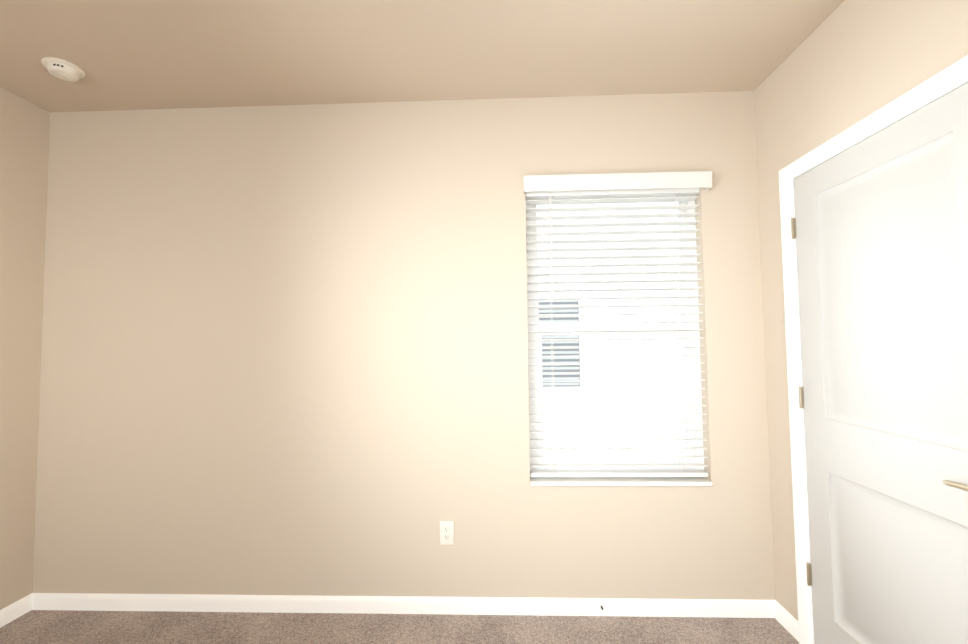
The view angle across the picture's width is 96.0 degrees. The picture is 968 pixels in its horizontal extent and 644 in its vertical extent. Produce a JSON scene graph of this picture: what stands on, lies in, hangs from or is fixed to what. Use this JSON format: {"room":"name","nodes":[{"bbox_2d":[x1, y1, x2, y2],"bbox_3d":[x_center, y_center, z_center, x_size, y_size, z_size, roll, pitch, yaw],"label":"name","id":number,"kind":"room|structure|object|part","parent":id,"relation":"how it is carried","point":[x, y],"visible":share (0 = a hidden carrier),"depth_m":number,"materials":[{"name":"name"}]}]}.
{"room":"empty bedroom","nodes":[
{"label":"empty bedroom","id":0,"kind":"room"},
{"bbox_2d":[0,87,49,609],"bbox_3d":[-2.457,0.067,0.151,0.140,2.580,4.260,-1,-3,2],"label":"wall","id":1,"kind":"structure","parent":0,"point":[24,138],"depth_m":2.17,"materials":[{"name":"beige paint"}]},
{"bbox_2d":[0,593,31,627],"bbox_3d":[-2.366,1.316,0.089,0.013,0.077,4.260,-1,-3,2],"label":"baseboard","id":2,"kind":"structure","parent":1,"relation":"attached to","point":[22,606],"depth_m":2.13,"materials":[{"name":"white wood"}]},
{"bbox_2d":[0,610,798,643],"bbox_3d":[-0.526,1.381,0.019,3.973,0.100,4.540,-1,-3,2],"label":"floor","id":3,"kind":"structure","parent":0,"point":[88,627],"depth_m":2.02,"materials":[{"name":"carpet"}]},
{"bbox_2d":[33,91,774,599],"bbox_3d":[-0.463,0.145,2.279,3.973,2.580,0.140,-1,-3,2],"label":"wall","id":4,"kind":"structure","parent":0,"point":[285,349],"depth_m":2.22,"materials":[{"name":"beige paint"}]},
{"bbox_2d":[32,593,783,624],"bbox_3d":[-0.436,1.392,2.142,3.663,0.077,0.013,-1,-3,2],"label":"baseboard","id":5,"kind":"structure","parent":4,"relation":"attached to","point":[738,608],"depth_m":2.14,"materials":[{"name":"white wood"}]},
{"bbox_2d":[440,521,453,544],"bbox_3d":[-0.184,1.041,2.152,0.070,0.114,0.009,-1,-3,2],"label":"electrical outlet","id":6,"kind":"object","parent":4,"relation":"attached to","point":[446,532],"visible":1,"depth_m":2.15,"materials":[{"name":"beige plastic"}]},
{"bbox_2d":[526,196,703,476],"bbox_3d":[0.663,0.041,2.275,0.881,1.491,0.067,-1,-3,2],"label":"window","id":7,"kind":"structure","parent":4,"relation":"in","point":[686,384],"depth_m":2.25,"materials":[{"name":"white plastic"}]},
{"bbox_2d":[525,188,707,476],"bbox_3d":[0.660,0.031,2.210,0.873,1.474,0.060,-1,-3,2],"label":"window blind slats","id":8,"kind":"object","parent":4,"relation":"attached to","point":[605,196],"visible":0.98,"depth_m":2.21,"materials":[{"name":"white plastic"}]},
{"bbox_2d":[548,194,554,469],"bbox_3d":[0.345,0.051,2.190,0.018,1.408,0.014,-1,-3,2],"label":"blind cord","id":9,"kind":"object","parent":8,"relation":"hanging from","point":[550,252],"depth_m":2.21,"materials":[{"name":"white fabric"}]},
{"bbox_2d":[675,198,683,460],"bbox_3d":[0.975,0.046,2.173,0.002,1.403,0.002,-1,-3,2],"label":"blind cord","id":10,"kind":"object","parent":8,"relation":"hanging from","point":[675,198],"depth_m":2.17,"materials":[{"name":"white fabric"}]},
{"bbox_2d":[523,171,711,194],"bbox_3d":[0.661,-0.695,2.181,0.923,0.079,0.052,-1,-3,2],"label":"blind valance","id":11,"kind":"object","parent":4,"relation":"attached to","point":[619,181],"visible":0.94,"depth_m":2.16,"materials":[{"name":"white"}]},
{"bbox_2d":[530,477,712,485],"bbox_3d":[0.669,0.792,2.166,0.880,0.020,0.088,-1,-3,2],"label":"window sill","id":12,"kind":"structure","parent":4,"relation":"attached to","point":[619,481],"depth_m":2.14,"materials":[{"name":"white wood"}]},
{"bbox_2d":[0,0,844,112],"bbox_3d":[-0.556,-1.296,0.146,3.973,0.100,4.540,-1,-3,2],"label":"ceiling","id":13,"kind":"structure","parent":0,"point":[145,54],"depth_m":1.86,"materials":[{"name":"beige paint"}]},
{"bbox_2d":[41,57,84,81],"bbox_3d":[-1.891,-1.124,1.959,0.144,0.043,0.144,-1,-3,2],"label":"smoke detector","id":14,"kind":"object","parent":13,"relation":"attached to","point":[63,70],"visible":1,"depth_m":1.93,"materials":[{"name":"beige plastic"}]},
{"bbox_2d":[754,0,967,620],"bbox_3d":[1.374,0.018,0.015,0.140,2.580,4.260,-1,-3,2],"label":"wall","id":15,"kind":"structure","parent":0,"point":[844,65],"depth_m":1.80,"materials":[{"name":"beige paint"}]},
{"bbox_2d":[778,55,967,643],"bbox_3d":[1.421,0.329,1.482,0.160,2.095,0.928,-1,-3,2],"label":"door frame","id":16,"kind":"structure","parent":15,"relation":"attached to","point":[945,79],"depth_m":1.88,"materials":[{"name":"white wood"}]},
{"bbox_2d":[791,83,967,643],"bbox_3d":[1.374,0.358,1.488,0.050,2.015,0.802,-1,-3,2],"label":"door leaf","id":17,"kind":"structure","parent":15,"relation":"in","point":[881,217],"depth_m":1.47,"materials":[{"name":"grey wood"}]},
{"bbox_3d":[1.370,0.328,1.884,0.015,1.582,0.014,-1,-3,2],"label":"door hinges","id":18,"kind":"part","parent":17,"relation":"part of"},
{"bbox_2d":[943,480,967,490],"bbox_3d":[1.329,0.452,1.180,0.051,0.064,0.138,-1,-3,2],"label":"door handle","id":19,"kind":"object","parent":17,"relation":"attached to","point":[961,486],"depth_m":1.21,"materials":[{"name":"silver metal"}]},
{"label":"outside","id":20,"kind":"structure","parent":0,"visible":0},
{"bbox_2d":[537,202,685,455],"bbox_3d":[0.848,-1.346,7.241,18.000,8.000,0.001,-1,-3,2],"label":"wall","id":21,"kind":"structure","parent":20,"point":[628,376],"depth_m":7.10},
{"bbox_2d":[538,293,585,391],"bbox_3d":[1.074,0.336,7.114,1.117,1.593,0.040,-1,-3,2],"label":"window","id":22,"kind":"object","parent":21,"relation":"attached to","point":[576,368],"depth_m":7.11,"materials":[{"name":"grey glass"}]}
]}

